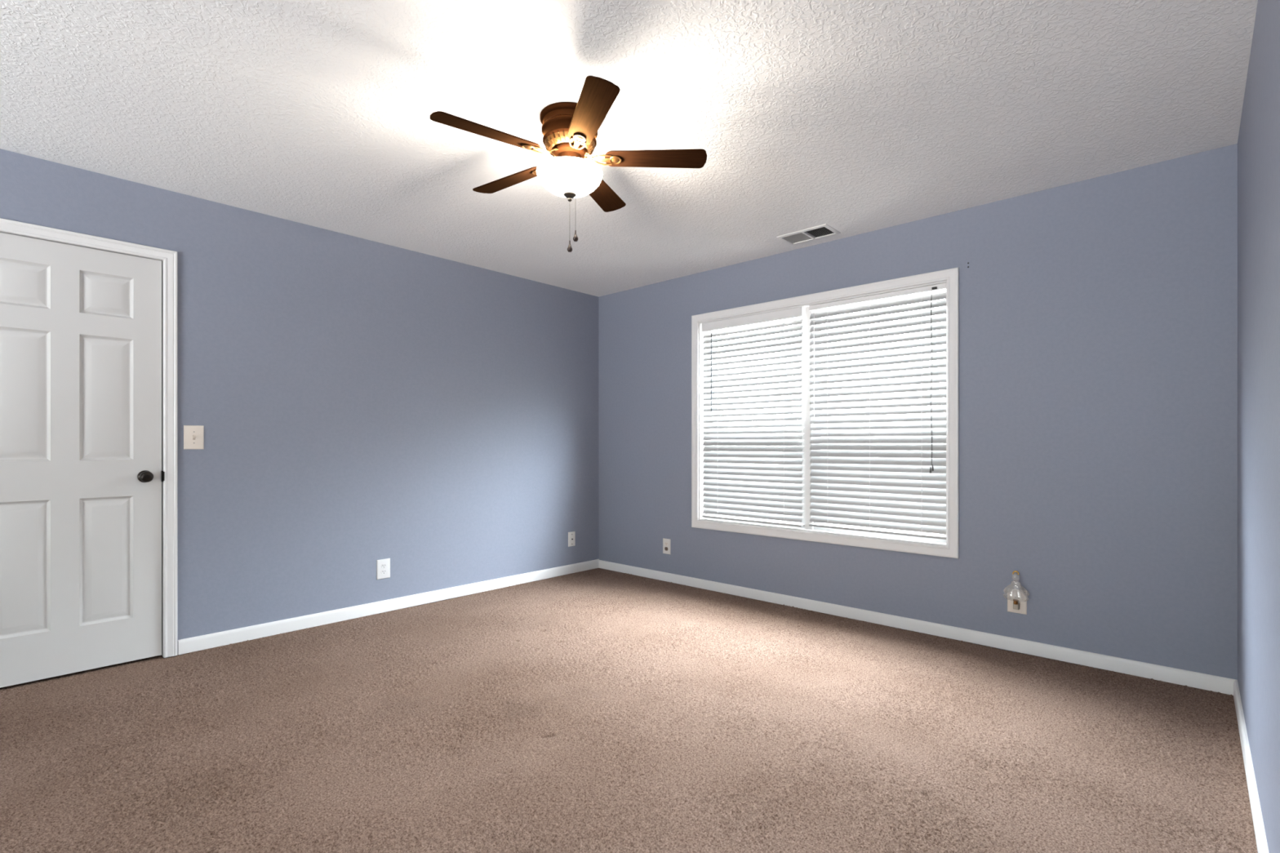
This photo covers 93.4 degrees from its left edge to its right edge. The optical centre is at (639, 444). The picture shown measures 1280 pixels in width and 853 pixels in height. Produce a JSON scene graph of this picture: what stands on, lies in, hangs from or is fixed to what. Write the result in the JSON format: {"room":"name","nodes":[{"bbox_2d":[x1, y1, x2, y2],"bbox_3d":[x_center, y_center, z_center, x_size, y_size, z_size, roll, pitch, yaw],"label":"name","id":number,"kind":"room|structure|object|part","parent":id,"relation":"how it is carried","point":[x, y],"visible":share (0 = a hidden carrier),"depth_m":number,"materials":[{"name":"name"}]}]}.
{"room":"empty bedroom","nodes":[
{"label":"empty bedroom","id":0,"kind":"room"},
{"bbox_2d":[0,148,598,657],"bbox_3d":[-2.946,-0.110,2.742,0.140,2.540,7.449,0,0,43],"label":"wall","id":1,"kind":"structure","parent":0,"point":[358,402],"depth_m":3.82,"materials":[{"name":"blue paint"}]},
{"bbox_2d":[0,217,177,688],"bbox_3d":[-2.764,0.048,2.897,0.196,2.124,0.853,0,0,43],"label":"door","id":2,"kind":"structure","parent":1,"relation":"in","point":[88,323],"depth_m":2.93,"materials":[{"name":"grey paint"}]},
{"bbox_3d":[-2.516,0.165,3.071,0.066,0.062,0.062,0,0,43],"label":"knob","id":3,"kind":"part","parent":2,"relation":"part of","materials":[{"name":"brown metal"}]},
{"bbox_3d":[-2.491,0.167,3.147,0.040,0.057,0.012,0,0,43],"label":"latch plate","id":4,"kind":"part","parent":2,"relation":"part of","materials":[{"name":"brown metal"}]},
{"bbox_2d":[183,425,204,449],"bbox_3d":[-2.388,-0.037,3.229,0.021,0.128,0.088,0,0,43],"label":"light switch","id":5,"kind":"object","parent":1,"relation":"attached to","point":[193,435],"visible":1,"depth_m":3.23,"materials":[{"name":"beige plastic"}]},
{"bbox_2d":[376,558,390,579],"bbox_3d":[-1.697,0.825,3.990,0.008,0.129,0.089,0,0,43],"label":"wall outlet","id":6,"kind":"object","parent":1,"relation":"attached to","point":[383,566],"visible":1,"depth_m":3.99,"materials":[{"name":"white plastic"}]},
{"bbox_2d":[381,569,386,574],"bbox_3d":[-1.695,0.845,3.989,0.004,0.029,0.034,0,0,43],"label":"receptacle","id":7,"kind":"object","parent":6,"relation":"attached to","point":[383,571],"depth_m":3.99,"materials":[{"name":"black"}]},
{"bbox_2d":[177,559,599,654],"bbox_3d":[-1.403,1.072,4.306,0.013,0.076,3.057,0,0,43],"label":"baseboard","id":8,"kind":"structure","parent":1,"relation":"attached to","point":[193,644],"depth_m":3.87,"materials":[{"name":"white paint"}]},
{"bbox_2d":[568,531,575,546],"bbox_3d":[-0.584,0.817,5.194,0.016,0.124,0.078,0,0,43],"label":"cable plate","id":9,"kind":"object","parent":1,"relation":"attached to","point":[571,535],"visible":1,"depth_m":5.19,"materials":[{"name":"white plastic"}]},
{"bbox_2d":[0,568,1257,852],"bbox_3d":[-1.397,1.113,1.386,4.314,0.032,7.449,0,0,43],"label":"floor","id":10,"kind":"structure","parent":0,"point":[597,710],"depth_m":2.27,"materials":[{"name":"beige carpet"}]},
{"bbox_2d":[0,0,1257,297],"bbox_3d":[-1.355,-1.390,1.374,4.334,0.120,7.589,0,0,43],"label":"ceiling","id":11,"kind":"structure","parent":0,"point":[853,117],"depth_m":2.37,"materials":[{"name":"white paint"}]},
{"bbox_2d":[429,75,706,252],"bbox_3d":[-0.317,-1.058,2.466,1.059,0.544,1.069,0,0,43],"label":"ceiling fan","id":12,"kind":"object","parent":11,"relation":"hanging from","point":[570,136],"visible":1,"depth_m":2.38,"materials":[{"name":"brown wood"}]},
{"bbox_3d":[-0.569,-1.166,2.253,0.417,0.006,0.116,0,11,-36],"label":"blade","id":13,"kind":"part","parent":12,"relation":"part of","materials":[{"name":"brown wood"}]},
{"bbox_3d":[-0.571,-1.166,2.665,0.417,0.006,0.116,0,11,36],"label":"blade","id":14,"kind":"part","parent":12,"relation":"part of","materials":[{"name":"brown wood"}]},
{"bbox_3d":[-0.286,-1.068,2.460,0.269,0.090,0.269,0,0,43],"label":"lamp shade","id":15,"kind":"part","parent":12,"relation":"part of","materials":[{"name":"white glass"}]},
{"bbox_3d":[-0.176,-1.166,2.127,0.116,0.006,0.417,12,-4,-18],"label":"blade","id":16,"kind":"part","parent":12,"relation":"part of","materials":[{"name":"brown wood"}]},
{"bbox_3d":[-0.180,-1.166,2.794,0.116,0.006,0.417,-12,-4,17],"label":"blade","id":17,"kind":"part","parent":12,"relation":"part of","materials":[{"name":"brown wood"}]},
{"bbox_3d":[0.064,-1.166,2.462,0.417,0.006,0.116,0,-11,0],"label":"blade","id":18,"kind":"part","parent":12,"relation":"part of","materials":[{"name":"brown wood"}]},
{"bbox_2d":[777,223,840,244],"bbox_3d":[1.068,-1.385,3.823,0.336,0.126,0.206,0,0,43],"label":"ceiling vent","id":19,"kind":"object","parent":11,"relation":"in","point":[823,230],"visible":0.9,"depth_m":3.83,"materials":[{"name":"white metal"}]},
{"bbox_2d":[598,143,1237,687],"bbox_3d":[1.167,-0.110,4.115,4.334,2.540,0.140,0,0,43],"label":"wall","id":20,"kind":"structure","parent":0,"point":[1098,316],"depth_m":3.14,"materials":[{"name":"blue paint"}]},
{"bbox_2d":[662,537,671,554],"bbox_3d":[0.215,0.828,4.889,0.080,0.124,0.008,0,0,43],"label":"wall outlet","id":21,"kind":"object","parent":20,"relation":"attached to","point":[666,542],"visible":1,"depth_m":4.88,"materials":[{"name":"white plastic"}]},
{"bbox_2d":[691,266,959,558],"bbox_3d":[1.154,-0.178,4.114,1.903,1.650,0.158,0,0,43],"label":"window","id":22,"kind":"structure","parent":20,"relation":"in","point":[949,547],"depth_m":3.95,"materials":[{"name":"white paint"}]},
{"bbox_2d":[702,306,804,527],"bbox_3d":[0.799,-0.186,4.387,0.846,1.496,0.058,0,0,43],"label":"window blind","id":23,"kind":"object","parent":22,"relation":"attached to","point":[779,500],"visible":1,"depth_m":4.36,"materials":[{"name":"white paint"}]},
{"bbox_3d":[0.803,0.555,4.390,0.838,0.014,0.048,0,0,43],"label":"rail","id":24,"kind":"part","parent":23,"relation":"part of","materials":[{"name":"white plastic"}]},
{"bbox_3d":[1.009,-0.177,4.200,0.004,1.453,0.032,0,0,43],"label":"ladder cord","id":25,"kind":"part","parent":23,"relation":"part of","materials":[{"name":"white fabric"}]},
{"bbox_3d":[0.834,0.207,4.440,0.856,0.744,0.024,0,0,43],"label":"sash","id":26,"kind":"part","parent":22,"relation":"part of","materials":[{"name":"white paint"}]},
{"bbox_3d":[0.853,-0.530,4.461,0.856,0.810,0.024,0,0,43],"label":"sash","id":27,"kind":"part","parent":22,"relation":"part of","materials":[{"name":"white paint"}]},
{"bbox_2d":[808,283,946,539],"bbox_3d":[1.462,-0.190,3.777,0.854,1.480,0.058,0,0,43],"label":"window blind","id":28,"kind":"object","parent":22,"relation":"attached to","point":[904,489],"visible":0.94,"depth_m":3.75,"materials":[{"name":"white paint"}]},
{"bbox_3d":[1.245,-0.183,3.984,0.004,1.441,0.030,0,0,43],"label":"ladder cord","id":29,"kind":"part","parent":28,"relation":"part of","materials":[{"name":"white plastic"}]},
{"bbox_3d":[1.451,-0.183,3.794,0.004,1.441,0.030,0,0,43],"label":"ladder cord","id":30,"kind":"part","parent":28,"relation":"part of","materials":[{"name":"white fabric"}]},
{"bbox_3d":[1.465,0.543,3.781,0.854,0.014,0.048,0,0,43],"label":"rail","id":31,"kind":"part","parent":28,"relation":"part of","materials":[{"name":"white plastic"}]},
{"bbox_3d":[1.703,-0.388,3.524,0.012,1.025,0.003,0,0,43],"label":"pull cord","id":32,"kind":"part","parent":28,"relation":"part of","materials":[{"name":"white fabric"}]},
{"bbox_3d":[1.505,0.207,3.823,0.856,0.744,0.024,0,0,43],"label":"sash","id":33,"kind":"part","parent":22,"relation":"part of","materials":[{"name":"white paint"}]},
{"bbox_3d":[1.524,-0.530,3.844,0.856,0.810,0.024,0,0,43],"label":"sash","id":34,"kind":"part","parent":22,"relation":"part of","materials":[{"name":"white paint"}]},
{"bbox_2d":[598,560,1235,695],"bbox_3d":[1.129,1.076,4.046,4.094,0.069,0.013,0,0,43],"label":"baseboard","id":35,"kind":"structure","parent":20,"relation":"attached to","point":[1164,673],"depth_m":3.38,"materials":[{"name":"white paint"}]},
{"bbox_2d":[1012,570,1019,609],"bbox_3d":[2.000,0.778,3.209,0.120,0.206,0.050,0,0,43],"label":"night light","id":36,"kind":"object","parent":20,"relation":"attached to","point":[1015,604],"visible":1,"depth_m":3.21,"materials":[{"name":"beige plastic"}]},
{"bbox_2d":[1007,588,1026,614],"bbox_3d":[2.020,0.842,3.230,0.090,0.126,0.008,0,0,43],"label":"wall outlet","id":37,"kind":"object","parent":20,"relation":"attached to","point":[1021,595],"visible":0.95,"depth_m":3.23,"materials":[{"name":"beige plastic"}]},
{"bbox_2d":[1013,595,1020,600],"bbox_3d":[2.018,0.823,3.229,0.034,0.029,0.004,0,0,43],"label":"receptacle","id":38,"kind":"object","parent":37,"relation":"attached to","point":[1015,597],"depth_m":3.23,"materials":[{"name":"white plastic"}]},
{"bbox_2d":[1237,0,1279,852],"bbox_3d":[0.171,-0.110,-0.124,0.140,2.540,7.449,0,0,43],"label":"wall","id":39,"kind":"structure","parent":0,"point":[1259,135],"depth_m":1.73,"materials":[{"name":"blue paint"}]},
{"bbox_2d":[1233,680,1268,852],"bbox_3d":[0.149,1.076,-0.035,0.013,0.069,7.349,0,0,43],"label":"baseboard","id":40,"kind":"structure","parent":39,"relation":"attached to","point":[1259,828],"depth_m":1.90,"materials":[{"name":"white paint"}]}
]}

